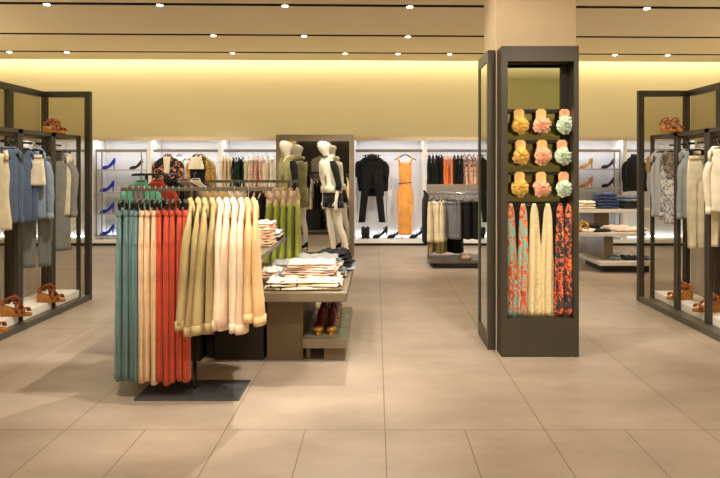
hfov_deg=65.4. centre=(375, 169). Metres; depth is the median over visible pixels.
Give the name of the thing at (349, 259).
jeans
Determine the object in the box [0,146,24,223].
shirt
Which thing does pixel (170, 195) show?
blazer
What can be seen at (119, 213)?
trousers
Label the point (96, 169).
shelf rack
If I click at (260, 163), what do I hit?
blouse
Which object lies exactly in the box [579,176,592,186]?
shoe
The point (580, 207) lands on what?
sweater
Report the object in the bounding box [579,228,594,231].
sweater
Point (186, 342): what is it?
trousers
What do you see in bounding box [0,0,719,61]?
ceiling
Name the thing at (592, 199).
jeans
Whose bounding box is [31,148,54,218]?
shirt
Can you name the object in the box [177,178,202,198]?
blazer
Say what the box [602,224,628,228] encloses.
sweater
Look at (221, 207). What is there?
jacket
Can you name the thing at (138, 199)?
clothes hanger
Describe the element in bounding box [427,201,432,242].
skirt
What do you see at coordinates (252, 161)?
blouse
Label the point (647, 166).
blouse
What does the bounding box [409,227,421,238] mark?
shoe
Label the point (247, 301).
jacket
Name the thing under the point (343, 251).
jeans
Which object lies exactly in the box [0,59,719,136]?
wall
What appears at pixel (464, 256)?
sweater
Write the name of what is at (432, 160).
dress
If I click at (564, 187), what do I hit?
flower brooch
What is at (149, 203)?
clothes hanger
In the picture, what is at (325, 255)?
sweater
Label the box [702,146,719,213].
shirt
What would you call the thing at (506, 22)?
column
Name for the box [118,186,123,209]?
clothes hanger
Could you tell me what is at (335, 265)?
sweater
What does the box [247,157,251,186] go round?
blouse
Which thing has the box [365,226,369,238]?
shoe
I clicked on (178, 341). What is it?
trousers
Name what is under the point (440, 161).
dress
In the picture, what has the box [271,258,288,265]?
sweater
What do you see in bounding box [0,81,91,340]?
clothing rack
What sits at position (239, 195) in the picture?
blouse
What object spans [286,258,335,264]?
sweater
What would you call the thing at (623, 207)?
jeans
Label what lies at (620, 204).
jeans
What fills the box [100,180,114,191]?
shoe
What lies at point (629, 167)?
blazer
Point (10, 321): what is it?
frame
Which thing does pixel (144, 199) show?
clothes hanger
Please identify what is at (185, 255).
jacket
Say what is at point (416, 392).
floor
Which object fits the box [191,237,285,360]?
display table
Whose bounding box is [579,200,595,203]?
sweater
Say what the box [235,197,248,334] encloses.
jacket
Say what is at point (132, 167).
shoe
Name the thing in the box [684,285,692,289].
sandal
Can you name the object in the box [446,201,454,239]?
skirt
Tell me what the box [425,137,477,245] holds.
display cabinet
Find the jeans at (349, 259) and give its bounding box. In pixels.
[341,255,352,262]
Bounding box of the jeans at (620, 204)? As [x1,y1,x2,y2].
[618,203,636,205]
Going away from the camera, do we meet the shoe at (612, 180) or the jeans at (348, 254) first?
the jeans at (348, 254)
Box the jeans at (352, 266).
[346,263,354,269]
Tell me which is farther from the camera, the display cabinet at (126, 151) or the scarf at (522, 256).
the display cabinet at (126, 151)
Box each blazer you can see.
[117,180,162,207]
[149,179,178,207]
[164,179,185,207]
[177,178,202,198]
[190,178,205,197]
[355,155,389,188]
[621,154,646,191]
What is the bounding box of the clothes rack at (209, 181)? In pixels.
[205,180,300,207]
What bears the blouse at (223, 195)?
hanging from the clothes hanger
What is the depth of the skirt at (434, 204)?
7.70 m
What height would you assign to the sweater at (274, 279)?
0.034 m
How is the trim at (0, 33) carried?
attached to the ceiling
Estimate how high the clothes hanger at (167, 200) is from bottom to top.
0.164 m
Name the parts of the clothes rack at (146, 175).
rail arm, rail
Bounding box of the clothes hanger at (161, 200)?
[157,186,164,209]
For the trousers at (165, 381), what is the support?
in the clothes rack at (193, 390)
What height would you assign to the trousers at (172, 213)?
1.010 m
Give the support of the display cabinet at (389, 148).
on the floor
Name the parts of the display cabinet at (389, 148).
panel, rail, panel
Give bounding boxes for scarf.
[508,203,516,316]
[517,203,527,316]
[528,203,541,316]
[541,203,553,316]
[554,203,564,316]
[564,203,571,316]
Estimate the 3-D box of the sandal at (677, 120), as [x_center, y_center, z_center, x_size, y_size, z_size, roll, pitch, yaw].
[2.795,-0.422,5.200,0.072,0.141,0.192,0,0,6]
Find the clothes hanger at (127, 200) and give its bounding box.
[125,188,128,209]
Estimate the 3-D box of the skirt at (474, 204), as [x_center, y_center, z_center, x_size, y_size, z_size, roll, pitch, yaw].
[1.369,0.696,7.840,0.102,0.508,0.400,0,0,-1]
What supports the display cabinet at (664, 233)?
on the floor
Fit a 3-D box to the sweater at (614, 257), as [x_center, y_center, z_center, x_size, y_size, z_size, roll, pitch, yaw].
[3.174,1.169,7.500,0.160,0.061,0.200,0,0,0]
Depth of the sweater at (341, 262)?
4.34 m
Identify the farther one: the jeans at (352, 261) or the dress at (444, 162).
the dress at (444, 162)
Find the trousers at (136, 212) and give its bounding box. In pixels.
[132,207,139,383]
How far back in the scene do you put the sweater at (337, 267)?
3.99 m
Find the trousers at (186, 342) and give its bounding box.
[181,207,191,382]
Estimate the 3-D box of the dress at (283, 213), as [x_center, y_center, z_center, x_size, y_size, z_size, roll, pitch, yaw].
[-0.917,0.625,5.610,0.088,0.590,0.414,0,0,3]
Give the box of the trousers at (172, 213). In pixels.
[169,207,176,382]
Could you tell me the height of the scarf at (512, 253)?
0.840 m
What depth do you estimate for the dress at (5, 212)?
4.61 m
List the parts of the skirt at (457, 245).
panel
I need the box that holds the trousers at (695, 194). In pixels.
[687,156,703,248]
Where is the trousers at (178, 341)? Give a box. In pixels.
[175,207,182,380]
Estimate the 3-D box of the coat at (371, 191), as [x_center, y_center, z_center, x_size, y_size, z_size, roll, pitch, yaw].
[-0.049,0.094,10.130,0.589,0.762,0.110,0,0,0]
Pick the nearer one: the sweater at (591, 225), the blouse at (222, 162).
the sweater at (591, 225)
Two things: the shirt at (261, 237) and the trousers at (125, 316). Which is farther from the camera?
the shirt at (261, 237)
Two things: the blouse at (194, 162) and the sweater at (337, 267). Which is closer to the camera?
the sweater at (337, 267)
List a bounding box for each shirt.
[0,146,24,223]
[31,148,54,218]
[186,154,215,186]
[259,219,275,224]
[259,223,275,227]
[260,226,277,230]
[260,228,275,232]
[260,231,276,235]
[260,233,276,238]
[260,236,276,240]
[260,238,276,243]
[261,241,277,246]
[275,229,282,233]
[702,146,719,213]
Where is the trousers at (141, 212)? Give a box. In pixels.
[138,207,145,383]
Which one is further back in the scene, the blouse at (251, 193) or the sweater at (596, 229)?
the sweater at (596, 229)
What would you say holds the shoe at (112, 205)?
on the shelf rack at (96, 169)
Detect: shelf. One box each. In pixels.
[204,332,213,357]
[428,255,477,262]
[579,253,649,271]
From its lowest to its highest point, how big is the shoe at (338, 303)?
0.162 m
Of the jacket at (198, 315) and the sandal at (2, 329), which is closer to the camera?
the jacket at (198, 315)
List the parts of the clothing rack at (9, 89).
frame, frame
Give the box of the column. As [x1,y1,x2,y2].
[484,0,575,349]
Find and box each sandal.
[0,295,31,316]
[0,321,7,331]
[37,283,65,302]
[43,118,63,132]
[49,119,66,133]
[579,220,588,231]
[659,117,676,132]
[666,281,692,299]
[670,117,684,132]
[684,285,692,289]
[692,293,719,311]
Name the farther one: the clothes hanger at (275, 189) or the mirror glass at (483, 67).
the clothes hanger at (275, 189)
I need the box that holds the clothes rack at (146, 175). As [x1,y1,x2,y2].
[131,173,179,182]
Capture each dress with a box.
[0,150,11,229]
[174,156,185,177]
[190,156,205,182]
[263,203,273,262]
[271,203,280,262]
[279,203,287,258]
[286,203,293,258]
[294,203,301,257]
[397,156,412,234]
[427,156,430,183]
[431,156,434,183]
[435,156,438,183]
[438,156,443,183]
[443,156,445,183]
[446,156,449,183]
[449,156,452,183]
[453,156,456,183]
[456,156,459,183]
[460,156,462,183]
[462,156,467,183]
[467,156,473,183]
[472,156,476,183]
[476,157,477,183]
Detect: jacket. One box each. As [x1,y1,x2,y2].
[23,148,39,221]
[152,154,183,181]
[175,197,195,331]
[183,197,202,337]
[191,197,210,335]
[204,197,217,333]
[212,197,224,330]
[218,197,231,331]
[229,197,238,333]
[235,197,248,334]
[243,197,252,323]
[251,197,265,326]
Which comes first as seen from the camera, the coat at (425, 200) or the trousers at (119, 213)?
the trousers at (119, 213)
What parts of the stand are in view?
mirror panel, scarf rail, panel, panel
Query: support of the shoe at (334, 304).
on the bench
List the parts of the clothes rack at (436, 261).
rail, rail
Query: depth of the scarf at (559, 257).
4.09 m
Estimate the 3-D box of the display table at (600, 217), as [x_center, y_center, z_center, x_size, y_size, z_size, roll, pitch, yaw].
[3.443,0.958,8.525,1.229,0.785,0.950,0,0,0]
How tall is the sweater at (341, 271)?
0.038 m
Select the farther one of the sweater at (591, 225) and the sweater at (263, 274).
the sweater at (591, 225)
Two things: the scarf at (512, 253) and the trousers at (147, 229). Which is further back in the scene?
the scarf at (512, 253)
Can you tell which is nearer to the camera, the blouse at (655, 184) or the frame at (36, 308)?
the frame at (36, 308)
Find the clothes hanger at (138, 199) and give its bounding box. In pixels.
[134,186,141,209]
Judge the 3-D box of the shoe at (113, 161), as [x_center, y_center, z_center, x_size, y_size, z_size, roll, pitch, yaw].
[-4.830,-0.116,10.100,0.251,0.211,0.090,0,0,0]
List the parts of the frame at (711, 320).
post, frame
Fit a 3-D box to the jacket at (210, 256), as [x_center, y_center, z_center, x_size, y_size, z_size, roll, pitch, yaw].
[-1.010,0.547,3.438,0.080,0.760,0.538,0,0,-15]
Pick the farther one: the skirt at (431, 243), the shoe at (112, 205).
the shoe at (112, 205)
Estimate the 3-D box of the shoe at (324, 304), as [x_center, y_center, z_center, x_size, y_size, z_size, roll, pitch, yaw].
[-0.409,1.098,4.290,0.080,0.162,0.211,0,0,3]
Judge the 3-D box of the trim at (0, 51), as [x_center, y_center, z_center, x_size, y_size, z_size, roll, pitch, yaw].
[0.000,-2.201,10.298,16.007,0.098,0.114,0,0,-1]
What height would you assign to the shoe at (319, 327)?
0.162 m
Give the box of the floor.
[0,246,719,477]
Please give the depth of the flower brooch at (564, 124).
4.09 m
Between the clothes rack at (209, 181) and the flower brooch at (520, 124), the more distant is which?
the clothes rack at (209, 181)
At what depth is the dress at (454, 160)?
9.89 m
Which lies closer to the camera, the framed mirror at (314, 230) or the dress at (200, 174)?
the framed mirror at (314, 230)
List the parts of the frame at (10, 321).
frame, post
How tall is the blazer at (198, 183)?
0.721 m
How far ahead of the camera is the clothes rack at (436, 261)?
7.97 m
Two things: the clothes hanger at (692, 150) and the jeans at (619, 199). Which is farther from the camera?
the jeans at (619, 199)
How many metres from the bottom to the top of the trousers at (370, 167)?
1.148 m
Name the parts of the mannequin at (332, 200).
short leg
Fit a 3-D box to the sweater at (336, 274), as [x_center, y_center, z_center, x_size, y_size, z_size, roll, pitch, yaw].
[-0.474,0.751,4.100,0.400,0.031,0.260,0,0,-3]
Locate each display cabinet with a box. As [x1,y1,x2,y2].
[0,137,3,245]
[23,137,83,245]
[92,137,148,245]
[149,137,219,192]
[220,137,275,192]
[354,137,424,245]
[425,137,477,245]
[579,137,624,245]
[624,137,696,245]
[697,137,703,245]
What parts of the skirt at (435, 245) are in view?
panel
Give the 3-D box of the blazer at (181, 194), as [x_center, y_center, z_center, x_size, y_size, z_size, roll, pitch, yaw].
[-2.382,0.465,6.501,0.499,0.721,0.129,0,0,0]
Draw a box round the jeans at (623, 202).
[618,201,636,203]
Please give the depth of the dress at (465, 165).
9.91 m
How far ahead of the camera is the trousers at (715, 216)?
4.67 m
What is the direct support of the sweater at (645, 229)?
on the display table at (599, 244)
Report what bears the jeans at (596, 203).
on the jeans at (596, 206)
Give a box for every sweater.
[262,265,283,272]
[262,272,278,275]
[264,282,343,289]
[266,275,342,283]
[266,278,343,286]
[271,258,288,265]
[278,269,289,276]
[282,272,335,274]
[284,263,337,269]
[284,266,339,272]
[284,270,338,276]
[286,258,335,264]
[286,261,336,267]
[298,252,338,259]
[338,260,343,266]
[339,266,345,273]
[459,253,472,259]
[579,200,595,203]
[579,204,595,205]
[579,206,595,208]
[579,223,599,227]
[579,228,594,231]
[591,228,610,231]
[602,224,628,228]
[607,255,620,259]
[609,227,635,231]
[620,254,636,259]
[626,226,648,230]
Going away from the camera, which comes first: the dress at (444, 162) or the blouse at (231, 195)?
the blouse at (231, 195)
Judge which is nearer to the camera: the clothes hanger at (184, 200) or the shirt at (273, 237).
the clothes hanger at (184, 200)
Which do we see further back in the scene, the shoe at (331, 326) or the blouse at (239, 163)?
the blouse at (239, 163)
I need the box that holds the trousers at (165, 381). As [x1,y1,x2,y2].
[162,207,170,385]
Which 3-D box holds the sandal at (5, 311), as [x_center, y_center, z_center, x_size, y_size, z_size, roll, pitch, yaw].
[-3.013,1.135,4.700,0.240,0.176,0.090,0,0,0]
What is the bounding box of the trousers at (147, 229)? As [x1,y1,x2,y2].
[144,207,152,381]
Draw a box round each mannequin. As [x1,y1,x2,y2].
[278,140,298,207]
[317,141,348,248]
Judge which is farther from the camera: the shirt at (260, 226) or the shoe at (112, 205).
the shoe at (112, 205)
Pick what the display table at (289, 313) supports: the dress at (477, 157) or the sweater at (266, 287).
the sweater at (266, 287)
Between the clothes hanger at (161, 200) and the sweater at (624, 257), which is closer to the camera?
the clothes hanger at (161, 200)
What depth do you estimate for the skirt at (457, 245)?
7.97 m
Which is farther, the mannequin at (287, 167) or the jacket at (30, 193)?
the mannequin at (287, 167)
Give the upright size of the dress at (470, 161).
0.601 m
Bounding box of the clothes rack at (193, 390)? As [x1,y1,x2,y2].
[121,187,271,400]
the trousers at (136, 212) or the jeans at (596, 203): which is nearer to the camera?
the trousers at (136, 212)
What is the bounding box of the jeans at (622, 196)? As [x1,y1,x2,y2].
[616,195,636,198]
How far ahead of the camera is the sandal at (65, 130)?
5.42 m
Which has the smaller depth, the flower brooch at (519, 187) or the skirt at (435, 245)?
the flower brooch at (519, 187)
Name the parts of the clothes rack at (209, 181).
rail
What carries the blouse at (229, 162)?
hanging from the clothes hanger
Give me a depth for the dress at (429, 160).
9.90 m
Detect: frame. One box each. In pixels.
[0,127,20,326]
[0,129,52,321]
[23,133,80,307]
[650,132,703,308]
[676,128,719,323]
[707,127,719,327]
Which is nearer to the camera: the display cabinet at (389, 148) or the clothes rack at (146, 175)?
the clothes rack at (146, 175)
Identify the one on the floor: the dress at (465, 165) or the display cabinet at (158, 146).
the display cabinet at (158, 146)
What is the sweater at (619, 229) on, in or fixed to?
on the display table at (599, 244)
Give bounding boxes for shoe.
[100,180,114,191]
[100,202,114,212]
[100,224,114,234]
[103,158,115,168]
[129,159,142,168]
[313,306,325,334]
[320,302,327,325]
[326,306,336,334]
[330,302,338,325]
[337,302,340,317]
[361,226,365,238]
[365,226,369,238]
[372,225,387,238]
[387,232,401,238]
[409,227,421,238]
[579,157,592,168]
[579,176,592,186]
[601,158,613,168]
[601,177,613,186]
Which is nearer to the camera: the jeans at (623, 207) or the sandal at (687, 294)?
the sandal at (687, 294)
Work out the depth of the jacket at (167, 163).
9.98 m
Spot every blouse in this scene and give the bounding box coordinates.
[63,154,72,215]
[188,155,203,168]
[210,191,218,220]
[219,191,226,204]
[220,157,223,186]
[223,157,227,186]
[227,157,230,186]
[228,191,235,198]
[230,157,234,186]
[234,157,237,186]
[235,191,244,218]
[236,157,242,186]
[241,157,244,186]
[241,157,248,186]
[245,191,252,199]
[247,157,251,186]
[249,157,254,186]
[252,191,258,200]
[253,157,258,186]
[258,157,261,186]
[258,191,265,220]
[260,157,268,186]
[262,157,270,186]
[269,157,275,186]
[645,156,655,172]
[650,150,664,216]
[660,150,673,223]
[676,148,699,218]
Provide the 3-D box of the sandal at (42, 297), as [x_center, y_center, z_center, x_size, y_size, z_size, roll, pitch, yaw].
[-3.009,1.135,5.200,0.240,0.176,0.090,0,0,0]
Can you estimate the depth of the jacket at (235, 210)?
3.18 m
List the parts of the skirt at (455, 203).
panel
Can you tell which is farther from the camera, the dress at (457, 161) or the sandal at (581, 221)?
the dress at (457, 161)
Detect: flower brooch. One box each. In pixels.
[511,109,529,134]
[511,172,528,197]
[512,140,529,165]
[532,109,551,133]
[533,172,551,197]
[534,140,551,165]
[554,140,571,165]
[555,172,571,197]
[556,109,571,133]
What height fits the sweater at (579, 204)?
0.047 m
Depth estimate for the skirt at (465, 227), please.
7.70 m
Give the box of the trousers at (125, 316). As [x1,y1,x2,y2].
[122,207,129,381]
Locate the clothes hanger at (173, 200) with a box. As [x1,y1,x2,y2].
[171,188,174,209]
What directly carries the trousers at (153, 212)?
in the clothes rack at (193, 390)
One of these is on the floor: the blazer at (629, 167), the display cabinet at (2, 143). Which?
the display cabinet at (2, 143)
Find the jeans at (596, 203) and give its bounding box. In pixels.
[594,202,618,205]
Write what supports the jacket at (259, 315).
hanging from the clothes hanger
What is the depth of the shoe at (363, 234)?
9.99 m
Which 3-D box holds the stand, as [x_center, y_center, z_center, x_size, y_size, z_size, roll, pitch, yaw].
[1.185,0.228,4.115,0.559,2.245,0.150,0,0,0]
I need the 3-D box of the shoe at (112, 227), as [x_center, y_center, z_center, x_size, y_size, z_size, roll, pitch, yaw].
[-4.849,1.074,10.100,0.251,0.211,0.090,0,0,0]
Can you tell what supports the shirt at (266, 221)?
on the shirt at (260, 226)
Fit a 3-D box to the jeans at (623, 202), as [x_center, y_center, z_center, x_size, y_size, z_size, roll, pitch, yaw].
[3.727,0.468,8.250,0.310,0.048,0.320,0,0,-3]
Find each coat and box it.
[357,156,389,195]
[422,190,428,243]
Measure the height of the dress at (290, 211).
0.590 m
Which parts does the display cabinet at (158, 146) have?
panel, rail, panel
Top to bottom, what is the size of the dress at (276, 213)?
0.590 m
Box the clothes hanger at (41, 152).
[30,140,43,157]
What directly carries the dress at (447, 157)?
hanging from the clothes hanger
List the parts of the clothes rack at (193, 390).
plate, rail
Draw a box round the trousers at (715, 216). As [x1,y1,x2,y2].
[711,212,719,246]
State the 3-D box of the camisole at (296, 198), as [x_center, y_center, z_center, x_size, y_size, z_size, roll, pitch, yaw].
[-0.798,0.285,5.650,0.070,0.170,0.239,0,0,-10]
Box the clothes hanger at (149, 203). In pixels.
[146,186,153,209]
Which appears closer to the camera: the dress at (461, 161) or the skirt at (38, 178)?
the skirt at (38, 178)
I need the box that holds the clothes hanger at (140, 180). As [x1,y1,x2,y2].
[128,177,153,186]
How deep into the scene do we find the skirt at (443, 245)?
8.00 m
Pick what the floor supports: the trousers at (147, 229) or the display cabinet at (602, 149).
the display cabinet at (602, 149)
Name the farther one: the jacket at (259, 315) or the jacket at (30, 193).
the jacket at (30, 193)
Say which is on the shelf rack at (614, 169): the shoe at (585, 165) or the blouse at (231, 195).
the shoe at (585, 165)
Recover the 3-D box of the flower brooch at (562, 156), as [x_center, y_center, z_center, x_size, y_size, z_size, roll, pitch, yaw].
[1.370,-0.126,4.087,0.136,0.192,0.070,0,0,0]
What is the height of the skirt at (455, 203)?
0.508 m
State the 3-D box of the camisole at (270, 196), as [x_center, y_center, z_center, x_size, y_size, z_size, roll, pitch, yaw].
[-1.061,0.285,5.650,0.071,0.170,0.239,0,0,11]
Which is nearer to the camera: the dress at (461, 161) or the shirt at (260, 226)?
the shirt at (260, 226)
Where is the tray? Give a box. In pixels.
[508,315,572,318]
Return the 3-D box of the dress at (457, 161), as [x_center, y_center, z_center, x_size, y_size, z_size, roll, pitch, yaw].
[1.465,0.044,10.020,0.087,0.601,0.379,0,0,4]
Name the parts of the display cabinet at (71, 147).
panel, panel, rail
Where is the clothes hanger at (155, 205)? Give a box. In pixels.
[153,186,157,209]
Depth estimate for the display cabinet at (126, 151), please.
10.42 m
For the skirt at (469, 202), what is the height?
0.508 m
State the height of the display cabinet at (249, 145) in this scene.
1.940 m
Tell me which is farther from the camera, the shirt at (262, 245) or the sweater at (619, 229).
the sweater at (619, 229)
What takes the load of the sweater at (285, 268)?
on the sweater at (337, 267)
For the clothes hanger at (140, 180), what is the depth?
5.94 m
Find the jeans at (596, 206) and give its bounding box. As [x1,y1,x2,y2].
[594,205,618,208]
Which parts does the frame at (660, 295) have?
post, post, frame, hanging rail, post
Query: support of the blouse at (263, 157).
hanging from the clothes hanger
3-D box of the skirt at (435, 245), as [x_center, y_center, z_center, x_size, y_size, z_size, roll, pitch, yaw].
[0.860,0.816,8.160,0.109,0.748,0.400,0,0,-11]
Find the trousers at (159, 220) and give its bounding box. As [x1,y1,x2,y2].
[156,207,164,381]
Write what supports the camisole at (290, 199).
hanging from the clothes hanger
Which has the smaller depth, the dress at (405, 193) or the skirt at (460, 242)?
the skirt at (460, 242)
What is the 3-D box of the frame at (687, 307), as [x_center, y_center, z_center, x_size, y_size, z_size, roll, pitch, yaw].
[2.973,0.477,4.960,0.375,1.655,0.480,0,0,0]
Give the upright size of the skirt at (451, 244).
0.748 m
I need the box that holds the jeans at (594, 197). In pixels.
[590,196,617,198]
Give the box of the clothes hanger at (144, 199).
[140,186,147,209]
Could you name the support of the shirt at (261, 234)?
on the shirt at (261, 237)
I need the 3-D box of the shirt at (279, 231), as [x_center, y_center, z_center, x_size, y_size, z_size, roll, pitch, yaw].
[-0.910,0.526,4.800,0.210,0.037,0.260,0,0,-3]
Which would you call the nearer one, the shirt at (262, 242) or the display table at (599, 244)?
the shirt at (262, 242)
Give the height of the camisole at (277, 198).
0.170 m
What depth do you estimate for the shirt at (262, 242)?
4.32 m
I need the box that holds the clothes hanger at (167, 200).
[165,199,168,209]
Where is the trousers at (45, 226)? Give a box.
[23,156,52,267]
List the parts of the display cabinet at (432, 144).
panel, rail, panel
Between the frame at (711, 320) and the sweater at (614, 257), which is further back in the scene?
the sweater at (614, 257)
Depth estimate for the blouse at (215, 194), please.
5.59 m
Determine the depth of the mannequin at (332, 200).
8.04 m
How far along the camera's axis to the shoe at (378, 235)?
10.08 m
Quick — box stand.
[497,46,578,356]
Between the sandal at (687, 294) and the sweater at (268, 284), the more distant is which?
the sandal at (687, 294)
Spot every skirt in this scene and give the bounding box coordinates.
[31,155,45,185]
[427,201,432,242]
[429,242,432,253]
[432,201,439,242]
[433,200,438,253]
[435,201,440,242]
[440,200,446,253]
[440,201,447,241]
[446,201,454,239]
[447,200,455,253]
[451,201,457,239]
[456,200,458,253]
[457,201,461,239]
[458,200,463,253]
[462,201,469,239]
[465,201,471,238]
[472,201,477,239]
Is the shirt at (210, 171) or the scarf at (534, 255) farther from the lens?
the shirt at (210, 171)
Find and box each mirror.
[276,135,353,256]
[478,50,494,349]
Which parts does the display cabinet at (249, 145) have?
panel, rail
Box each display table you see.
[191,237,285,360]
[214,263,353,359]
[579,208,649,252]
[579,227,645,259]
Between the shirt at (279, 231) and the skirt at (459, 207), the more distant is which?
the skirt at (459, 207)
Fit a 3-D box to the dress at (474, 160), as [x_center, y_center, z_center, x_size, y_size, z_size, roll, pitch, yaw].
[1.749,0.044,10.022,0.088,0.601,0.375,0,0,1]
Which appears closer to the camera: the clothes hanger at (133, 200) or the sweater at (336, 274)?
the clothes hanger at (133, 200)
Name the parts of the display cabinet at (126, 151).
panel, rail, panel, panel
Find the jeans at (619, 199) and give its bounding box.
[617,198,636,200]
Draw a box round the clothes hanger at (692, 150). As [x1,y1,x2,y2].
[689,140,703,155]
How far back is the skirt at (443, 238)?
7.70 m
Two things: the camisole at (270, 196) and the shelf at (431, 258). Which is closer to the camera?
the camisole at (270, 196)
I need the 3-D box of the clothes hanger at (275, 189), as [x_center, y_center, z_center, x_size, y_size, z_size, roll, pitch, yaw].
[-0.994,0.178,5.650,0.020,0.164,0.361,0,0,2]
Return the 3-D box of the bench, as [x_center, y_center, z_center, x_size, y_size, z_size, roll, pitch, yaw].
[-0.360,1.264,4.380,0.315,0.171,0.920,0,0,0]
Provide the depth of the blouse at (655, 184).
5.62 m
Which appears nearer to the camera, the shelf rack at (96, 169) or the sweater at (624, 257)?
the sweater at (624, 257)
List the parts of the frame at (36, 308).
post, hanging rail, post, frame, post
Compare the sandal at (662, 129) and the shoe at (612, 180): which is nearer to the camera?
the sandal at (662, 129)
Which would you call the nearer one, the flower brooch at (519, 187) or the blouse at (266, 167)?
the flower brooch at (519, 187)
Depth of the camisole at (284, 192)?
5.57 m
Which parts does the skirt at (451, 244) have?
panel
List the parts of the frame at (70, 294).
post, hanging rail, frame, post, post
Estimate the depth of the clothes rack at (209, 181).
5.64 m
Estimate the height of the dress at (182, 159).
1.200 m
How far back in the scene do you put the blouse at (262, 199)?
5.55 m
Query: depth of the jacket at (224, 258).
3.20 m
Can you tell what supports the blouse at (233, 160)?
hanging from the clothes hanger
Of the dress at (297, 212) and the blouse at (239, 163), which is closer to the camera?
the dress at (297, 212)
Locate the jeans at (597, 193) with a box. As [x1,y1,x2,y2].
[591,192,617,195]
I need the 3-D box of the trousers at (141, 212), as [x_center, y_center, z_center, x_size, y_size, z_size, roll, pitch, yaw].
[-1.418,0.743,3.429,0.062,1.011,0.361,0,0,-16]
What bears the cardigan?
hanging from the clothes hanger
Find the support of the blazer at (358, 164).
hanging from the clothes hanger
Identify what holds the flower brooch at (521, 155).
attached to the stand
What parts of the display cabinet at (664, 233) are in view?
panel, panel, rail, panel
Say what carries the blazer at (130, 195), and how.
hanging from the clothes hanger at (140, 180)
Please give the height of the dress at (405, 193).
1.405 m
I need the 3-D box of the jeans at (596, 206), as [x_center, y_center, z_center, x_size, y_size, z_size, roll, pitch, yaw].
[3.359,0.534,8.250,0.340,0.059,0.320,0,0,-2]
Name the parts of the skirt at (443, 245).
panel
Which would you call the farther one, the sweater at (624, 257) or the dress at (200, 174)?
the dress at (200, 174)
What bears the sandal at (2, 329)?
on the clothing rack at (9, 89)
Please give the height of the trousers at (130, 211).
1.009 m
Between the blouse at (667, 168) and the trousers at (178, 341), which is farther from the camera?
the blouse at (667, 168)
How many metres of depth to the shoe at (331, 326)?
4.09 m
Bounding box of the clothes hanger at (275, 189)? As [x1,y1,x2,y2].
[273,183,280,195]
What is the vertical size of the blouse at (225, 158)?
0.521 m
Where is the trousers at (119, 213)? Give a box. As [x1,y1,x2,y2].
[114,207,124,381]
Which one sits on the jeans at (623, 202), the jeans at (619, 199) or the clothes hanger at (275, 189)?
the jeans at (619, 199)
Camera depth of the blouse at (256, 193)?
5.57 m
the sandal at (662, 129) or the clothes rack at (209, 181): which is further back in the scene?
the clothes rack at (209, 181)
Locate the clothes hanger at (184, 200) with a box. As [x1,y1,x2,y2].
[183,199,186,209]
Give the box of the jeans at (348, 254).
[338,252,350,258]
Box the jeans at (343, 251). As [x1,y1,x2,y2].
[317,247,348,255]
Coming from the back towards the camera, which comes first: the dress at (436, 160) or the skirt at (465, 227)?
the dress at (436, 160)
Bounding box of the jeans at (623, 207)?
[617,205,644,208]
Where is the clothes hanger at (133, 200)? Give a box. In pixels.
[130,187,134,209]
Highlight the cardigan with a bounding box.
[56,150,78,250]
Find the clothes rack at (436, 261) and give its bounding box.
[427,184,477,267]
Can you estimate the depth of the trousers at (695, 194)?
4.99 m
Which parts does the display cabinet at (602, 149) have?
panel, rail, panel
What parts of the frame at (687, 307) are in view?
post, frame, post, hanging rail, post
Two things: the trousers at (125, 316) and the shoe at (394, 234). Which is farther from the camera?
the shoe at (394, 234)
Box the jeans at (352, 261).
[343,259,354,266]
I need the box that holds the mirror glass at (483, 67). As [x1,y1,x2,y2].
[480,63,486,329]
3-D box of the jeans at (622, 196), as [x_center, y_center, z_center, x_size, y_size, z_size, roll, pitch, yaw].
[3.727,0.395,8.250,0.290,0.050,0.320,0,0,3]
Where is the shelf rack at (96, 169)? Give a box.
[95,152,146,238]
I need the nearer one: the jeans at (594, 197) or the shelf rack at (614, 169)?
the jeans at (594, 197)
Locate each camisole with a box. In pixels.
[266,190,273,205]
[273,190,280,206]
[280,190,286,206]
[286,190,293,206]
[294,190,300,206]
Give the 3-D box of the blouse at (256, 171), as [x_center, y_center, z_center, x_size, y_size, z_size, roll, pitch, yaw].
[-2.110,0.035,10.020,0.082,0.521,0.379,0,0,12]
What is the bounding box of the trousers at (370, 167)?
[357,158,386,222]
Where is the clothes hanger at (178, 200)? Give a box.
[177,187,180,209]
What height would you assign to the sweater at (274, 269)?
0.033 m
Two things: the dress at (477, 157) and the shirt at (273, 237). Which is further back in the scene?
the dress at (477, 157)
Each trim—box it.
[0,2,719,8]
[0,33,719,37]
[0,51,719,54]
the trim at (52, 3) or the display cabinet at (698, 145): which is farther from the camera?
the display cabinet at (698, 145)
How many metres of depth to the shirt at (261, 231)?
4.31 m
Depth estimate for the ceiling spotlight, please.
7.20 m
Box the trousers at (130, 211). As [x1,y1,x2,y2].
[129,210,133,382]
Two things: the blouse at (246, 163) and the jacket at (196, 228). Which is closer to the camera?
the jacket at (196, 228)
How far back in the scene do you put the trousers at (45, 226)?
5.18 m
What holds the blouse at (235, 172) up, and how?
hanging from the clothes hanger
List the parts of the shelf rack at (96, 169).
shelf, shelf, shelf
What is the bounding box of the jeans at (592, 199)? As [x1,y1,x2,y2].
[591,198,617,201]
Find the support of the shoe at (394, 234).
on the display cabinet at (389, 148)
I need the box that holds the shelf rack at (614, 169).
[579,152,620,238]
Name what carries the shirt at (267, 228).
on the shirt at (261, 231)
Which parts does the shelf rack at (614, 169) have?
shelf, shelf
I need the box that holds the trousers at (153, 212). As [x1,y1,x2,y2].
[150,207,158,385]
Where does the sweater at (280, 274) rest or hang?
on the sweater at (274, 279)
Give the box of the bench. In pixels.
[302,307,351,359]
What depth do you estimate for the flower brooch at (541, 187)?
4.09 m

